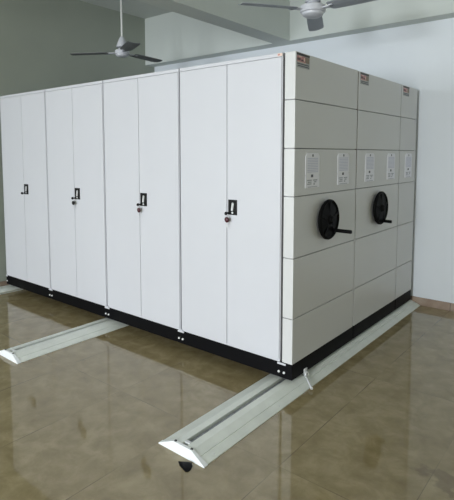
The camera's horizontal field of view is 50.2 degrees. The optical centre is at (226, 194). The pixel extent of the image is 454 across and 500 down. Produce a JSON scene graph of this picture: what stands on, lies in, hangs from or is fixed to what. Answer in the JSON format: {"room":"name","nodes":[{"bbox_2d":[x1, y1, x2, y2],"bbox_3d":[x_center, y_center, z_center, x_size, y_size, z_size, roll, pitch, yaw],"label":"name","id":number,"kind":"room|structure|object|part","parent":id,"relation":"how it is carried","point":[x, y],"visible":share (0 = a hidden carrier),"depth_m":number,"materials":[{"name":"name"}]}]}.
{"room":"file storage room","nodes":[
{"label":"file storage room","id":0,"kind":"room"},
{"bbox_2d":[0,0,154,281],"bbox_3d":[-4.402,-0.478,3.253,0.200,3.440,10.750,4,6,39],"label":"wall","id":1,"kind":"structure","parent":0,"point":[38,38],"depth_m":5.88,"materials":[{"name":"grey paint"}]},
{"bbox_2d":[0,280,9,286],"bbox_3d":[-4.324,1.203,3.322,0.012,0.078,10.338,4,6,39],"label":"baseboard","id":2,"kind":"structure","parent":1,"relation":"attached to","point":[2,283],"depth_m":5.50,"materials":[{"name":"tile"}]},
{"bbox_2d":[80,0,171,18],"bbox_3d":[-1.477,-2.068,0.738,7.735,0.150,10.750,4,6,39],"label":"ceiling","id":3,"kind":"structure","parent":0,"point":[136,8],"depth_m":6.38,"materials":[{"name":"paint"}]},
{"bbox_2d":[70,0,162,61],"bbox_3d":[-1.044,-1.921,5.218,1.024,0.888,0.915,4,6,39],"label":"ceiling fan","id":4,"kind":"object","parent":3,"relation":"hanging from","point":[124,47],"visible":1,"depth_m":5.14,"materials":[{"name":"silver metal"}]},
{"bbox_3d":[-1.472,-1.515,5.216,0.410,0.021,0.136,1,5,6],"label":"blade","id":5,"kind":"part","parent":4,"relation":"part of","materials":[{"name":"grey metal"}]},
{"bbox_3d":[-1.119,-1.964,5.141,0.022,0.690,0.022,4,6,39],"label":"down rod","id":6,"kind":"part","parent":4,"relation":"part of","materials":[{"name":"white metal"}]},
{"bbox_3d":[-0.976,-1.485,4.855,0.136,0.021,0.410,-2,5,-24],"label":"blade","id":7,"kind":"part","parent":4,"relation":"part of","materials":[{"name":"grey metal"}]},
{"bbox_3d":[-0.910,-1.536,5.465,0.136,0.021,0.410,3,6,36],"label":"blade","id":8,"kind":"part","parent":4,"relation":"part of","materials":[{"name":"grey metal"}]},
{"bbox_2d":[137,0,289,42],"bbox_3d":[-2.592,-1.736,1.561,0.225,0.650,10.175,4,6,39],"label":"beam","id":9,"kind":"structure","parent":3,"relation":"attached to","point":[268,24],"depth_m":4.81,"materials":[{"name":"paint"}]},
{"bbox_2d":[238,0,375,30],"bbox_3d":[0.770,-1.813,3.715,0.984,0.852,1.092,4,6,39],"label":"ceiling fan","id":10,"kind":"object","parent":3,"relation":"hanging from","point":[313,11],"visible":1,"depth_m":3.72,"materials":[{"name":"silver metal"}]},
{"bbox_3d":[0.314,-1.439,3.692,0.450,0.034,0.134,-1,5,-17],"label":"blade","id":11,"kind":"part","parent":10,"relation":"part of","materials":[{"name":"grey metal"}]},
{"bbox_3d":[0.758,-1.478,4.165,0.134,0.034,0.450,1,5,13],"label":"blade","id":12,"kind":"part","parent":10,"relation":"part of","materials":[{"name":"grey metal"}]},
{"bbox_3d":[0.947,-1.427,3.546,0.450,0.034,0.134,4,7,43],"label":"blade","id":13,"kind":"part","parent":10,"relation":"part of","materials":[{"name":"grey metal"}]},
{"bbox_2d":[0,289,453,499],"bbox_3d":[-1.478,1.484,1.034,7.735,0.100,10.750,4,6,39],"label":"floor","id":14,"kind":"structure","parent":0,"point":[87,419],"depth_m":2.78,"materials":[{"name":"tile"}]},
{"bbox_2d":[0,285,22,294],"bbox_3d":[-1.999,0.997,5.979,0.243,0.050,3.242,4,6,39],"label":"rail","id":15,"kind":"object","parent":14,"relation":"on","point":[8,288],"visible":0.02,"depth_m":5.36,"materials":[{"name":"metal"}]},
{"bbox_2d":[0,318,128,363],"bbox_3d":[-0.620,1.090,4.864,0.322,0.050,3.242,4,6,39],"label":"rail","id":16,"kind":"object","parent":14,"relation":"on","point":[24,352],"visible":0.55,"depth_m":3.88,"materials":[{"name":"metal"}]},
{"bbox_3d":[-1.633,1.195,3.621,0.322,0.046,0.028,4,6,39],"label":"plate","id":17,"kind":"part","parent":16,"relation":"part of","materials":[{"name":"white metal"}]},
{"bbox_2d":[352,71,400,338],"bbox_3d":[-0.122,-0.010,5.233,3.852,2.110,0.909,4,6,39],"label":"storage cabinet","id":18,"kind":"object","parent":16,"relation":"on","point":[379,99],"visible":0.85,"depth_m":4.03,"materials":[{"name":"white metal"}]},
{"bbox_2d":[366,157,373,168],"bbox_3d":[1.151,-0.254,3.899,0.001,0.094,0.141,4,6,39],"label":"print","id":19,"kind":"object","parent":18,"relation":"attached to","point":[369,160],"depth_m":3.90},
{"bbox_3d":[1.253,0.857,4.184,0.076,0.294,0.903,4,6,39],"label":"panel","id":20,"kind":"part","parent":18,"relation":"part of","materials":[{"name":"grey metal"}]},
{"bbox_3d":[1.253,0.512,4.155,0.076,0.387,0.903,4,6,39],"label":"panel","id":21,"kind":"part","parent":18,"relation":"part of","materials":[{"name":"grey metal"}]},
{"bbox_3d":[1.254,0.120,4.122,0.076,0.388,0.903,4,6,39],"label":"panel","id":22,"kind":"part","parent":18,"relation":"part of","materials":[{"name":"grey metal"}]},
{"bbox_3d":[1.254,-0.226,4.093,0.076,0.296,0.903,4,6,39],"label":"panel","id":23,"kind":"part","parent":18,"relation":"part of","materials":[{"name":"white metal"}]},
{"bbox_3d":[1.254,-0.526,4.068,0.076,0.295,0.903,4,6,39],"label":"panel","id":24,"kind":"part","parent":18,"relation":"part of","materials":[{"name":"grey metal"}]},
{"bbox_3d":[1.254,-0.822,4.043,0.076,0.287,0.903,4,6,39],"label":"panel","id":25,"kind":"part","parent":18,"relation":"part of","materials":[{"name":"grey metal"}]},
{"bbox_2d":[388,157,393,167],"bbox_3d":[1.444,-0.284,4.258,0.001,0.094,0.141,4,6,39],"label":"print","id":26,"kind":"object","parent":18,"relation":"attached to","point":[390,159],"depth_m":4.25},
{"bbox_2d":[395,85,416,309],"bbox_3d":[0.263,-0.057,5.793,3.739,2.110,0.429,4,6,39],"label":"bay","id":27,"kind":"object","parent":16,"relation":"on","point":[408,114],"visible":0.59,"depth_m":4.60,"materials":[{"name":"white metal"}]},
{"bbox_3d":[1.682,0.813,4.710,0.076,0.294,0.429,4,6,39],"label":"panel","id":28,"kind":"part","parent":27,"relation":"part of","materials":[{"name":"grey metal"}]},
{"bbox_3d":[1.682,0.468,4.681,0.076,0.387,0.429,4,6,39],"label":"panel","id":29,"kind":"part","parent":27,"relation":"part of","materials":[{"name":"grey metal"}]},
{"bbox_3d":[1.682,0.076,4.648,0.076,0.388,0.429,4,6,39],"label":"panel","id":30,"kind":"part","parent":27,"relation":"part of","materials":[{"name":"white metal"}]},
{"bbox_3d":[1.682,-0.270,4.619,0.076,0.296,0.429,4,6,39],"label":"panel","id":31,"kind":"part","parent":27,"relation":"part of","materials":[{"name":"white metal"}]},
{"bbox_3d":[1.682,-0.570,4.594,0.076,0.295,0.429,4,6,39],"label":"panel","id":32,"kind":"part","parent":27,"relation":"part of","materials":[{"name":"white metal"}]},
{"bbox_2d":[406,157,410,166],"bbox_3d":[1.725,-0.312,4.603,0.001,0.094,0.141,4,6,39],"label":"print","id":33,"kind":"object","parent":27,"relation":"attached to","point":[408,159],"depth_m":4.60},
{"bbox_3d":[1.682,-0.866,4.570,0.076,0.287,0.429,4,6,39],"label":"panel","id":34,"kind":"part","parent":27,"relation":"part of","materials":[{"name":"grey metal"}]},
{"bbox_2d":[178,461,191,471],"bbox_3d":[-0.208,1.320,2.357,0.076,0.009,0.070,1,5,8],"label":"cap","id":35,"kind":"object","parent":14,"relation":"on","point":[186,466],"visible":1,"depth_m":2.35,"materials":[{"name":"black paint"}]},
{"bbox_2d":[158,300,419,467],"bbox_3d":[0.793,1.187,3.708,0.322,0.050,3.262,4,6,39],"label":"rail","id":36,"kind":"object","parent":14,"relation":"on","point":[203,440],"visible":0.77,"depth_m":2.85,"materials":[{"name":"metal"}]},
{"bbox_2d":[0,51,357,389],"bbox_3d":[-0.684,0.065,4.500,3.906,2.138,0.928,4,6,39],"label":"storage cabinet","id":37,"kind":"object","parent":36,"relation":"on","point":[268,142],"visible":1,"depth_m":3.58,"materials":[{"name":"white metal"}]},
{"bbox_3d":[-2.296,-0.070,5.234,0.443,1.938,0.023,4,6,39],"label":"door","id":38,"kind":"part","parent":37,"relation":"part of","materials":[{"name":"white metal"}]},
{"bbox_3d":[-1.949,-0.046,4.953,0.443,1.938,0.023,4,6,39],"label":"door","id":39,"kind":"part","parent":37,"relation":"part of","materials":[{"name":"white metal"}]},
{"bbox_3d":[-1.587,-0.022,4.660,0.443,1.938,0.023,4,6,39],"label":"door","id":40,"kind":"part","parent":37,"relation":"part of","materials":[{"name":"white metal"}]},
{"bbox_3d":[-1.380,-0.010,4.475,0.072,0.104,0.010,4,6,39],"label":"lock plate","id":41,"kind":"part","parent":37,"relation":"part of","materials":[{"name":"black plastic"}]},
{"bbox_3d":[-1.239,0.002,4.379,0.443,1.938,0.023,4,6,39],"label":"door","id":42,"kind":"part","parent":37,"relation":"part of","materials":[{"name":"white metal"}]},
{"bbox_3d":[-0.877,0.026,4.086,0.443,1.938,0.023,4,6,39],"label":"door","id":43,"kind":"part","parent":37,"relation":"part of","materials":[{"name":"white metal"}]},
{"bbox_3d":[-0.670,0.038,3.901,0.072,0.104,0.010,4,6,39],"label":"lock plate","id":44,"kind":"part","parent":37,"relation":"part of","materials":[{"name":"black plastic"}]},
{"bbox_3d":[-0.529,0.050,3.805,0.443,1.938,0.023,4,6,39],"label":"door","id":45,"kind":"part","parent":37,"relation":"part of","materials":[{"name":"white metal"}]},
{"bbox_3d":[-0.168,0.074,3.512,0.443,1.938,0.023,4,6,39],"label":"door","id":46,"kind":"part","parent":37,"relation":"part of","materials":[{"name":"white metal"}]},
{"bbox_2d":[224,212,228,226],"bbox_3d":[-0.002,0.171,3.335,0.032,0.109,0.030,0,5,-2],"label":"key","id":47,"kind":"object","parent":37,"relation":"hanging from","point":[226,219],"visible":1,"depth_m":3.33,"materials":[{"name":"black metal"}]},
{"bbox_3d":[0.040,0.086,3.327,0.072,0.104,0.010,4,6,39],"label":"lock plate","id":48,"kind":"part","parent":37,"relation":"part of","materials":[{"name":"black plastic"}]},
{"bbox_3d":[0.177,0.098,3.233,0.435,1.938,0.023,4,6,39],"label":"door","id":49,"kind":"part","parent":37,"relation":"part of","materials":[{"name":"white metal"}]},
{"bbox_2d":[297,52,309,57],"bbox_3d":[0.475,-0.868,3.014,0.001,0.014,0.158,4,6,39],"label":"print","id":50,"kind":"object","parent":37,"relation":"on","point":[299,55],"depth_m":3.01},
{"bbox_2d":[307,179,316,187],"bbox_3d":[0.560,-0.074,3.183,0.001,0.049,0.133,4,6,39],"label":"print","id":51,"kind":"object","parent":37,"relation":"attached to","point":[311,183],"depth_m":3.18},
{"bbox_2d":[307,158,317,172],"bbox_3d":[0.562,-0.194,3.176,0.001,0.094,0.141,4,6,39],"label":"print","id":52,"kind":"object","parent":37,"relation":"attached to","point":[312,163],"depth_m":3.17},
{"bbox_3d":[0.672,0.916,3.470,0.076,0.294,0.902,4,6,39],"label":"panel","id":53,"kind":"part","parent":37,"relation":"part of","materials":[{"name":"grey metal"}]},
{"bbox_3d":[0.672,0.571,3.441,0.076,0.387,0.902,4,6,39],"label":"panel","id":54,"kind":"part","parent":37,"relation":"part of","materials":[{"name":"grey metal"}]},
{"bbox_3d":[0.672,0.180,3.408,0.076,0.388,0.902,4,6,39],"label":"panel","id":55,"kind":"part","parent":37,"relation":"part of","materials":[{"name":"grey metal"}]},
{"bbox_3d":[0.672,-0.167,3.380,0.076,0.296,0.902,4,6,39],"label":"panel","id":56,"kind":"part","parent":37,"relation":"part of","materials":[{"name":"white metal"}]},
{"bbox_3d":[0.672,-0.467,3.354,0.076,0.295,0.902,4,6,39],"label":"panel","id":57,"kind":"part","parent":37,"relation":"part of","materials":[{"name":"grey metal"}]},
{"bbox_3d":[0.672,-0.763,3.330,0.076,0.287,0.902,4,6,39],"label":"panel","id":58,"kind":"part","parent":37,"relation":"part of","materials":[{"name":"grey metal"}]},
{"bbox_3d":[0.796,0.251,3.343,0.135,0.026,0.026,4,6,39],"label":"crank handle","id":59,"kind":"part","parent":37,"relation":"part of","materials":[{"name":"black plastic"}]},
{"bbox_2d":[339,159,347,170],"bbox_3d":[0.849,-0.223,3.528,0.001,0.094,0.141,4,6,39],"label":"print","id":60,"kind":"object","parent":37,"relation":"attached to","point":[343,163],"depth_m":3.53},
{"bbox_3d":[-0.226,1.293,2.457,0.322,0.046,0.028,4,6,39],"label":"plate","id":61,"kind":"part","parent":36,"relation":"part of","materials":[{"name":"white metal"}]},
{"bbox_2d":[155,18,453,302],"bbox_3d":[1.848,-0.619,4.968,7.335,3.440,0.200,4,6,39],"label":"wall","id":62,"kind":"structure","parent":0,"point":[420,56],"depth_m":4.78,"materials":[{"name":"paint"}]},
{"bbox_2d":[145,0,453,66],"bbox_3d":[1.730,-1.997,4.707,7.335,0.650,0.175,4,6,39],"label":"beam","id":63,"kind":"structure","parent":62,"relation":"attached to","point":[171,37],"depth_m":5.54,"materials":[{"name":"paint"}]},
{"bbox_2d":[410,296,453,311],"bbox_3d":[1.780,1.063,5.026,7.335,0.078,0.012,4,6,39],"label":"baseboard","id":64,"kind":"structure","parent":62,"relation":"attached to","point":[437,304],"depth_m":4.80,"materials":[{"name":"tile"}]}
]}

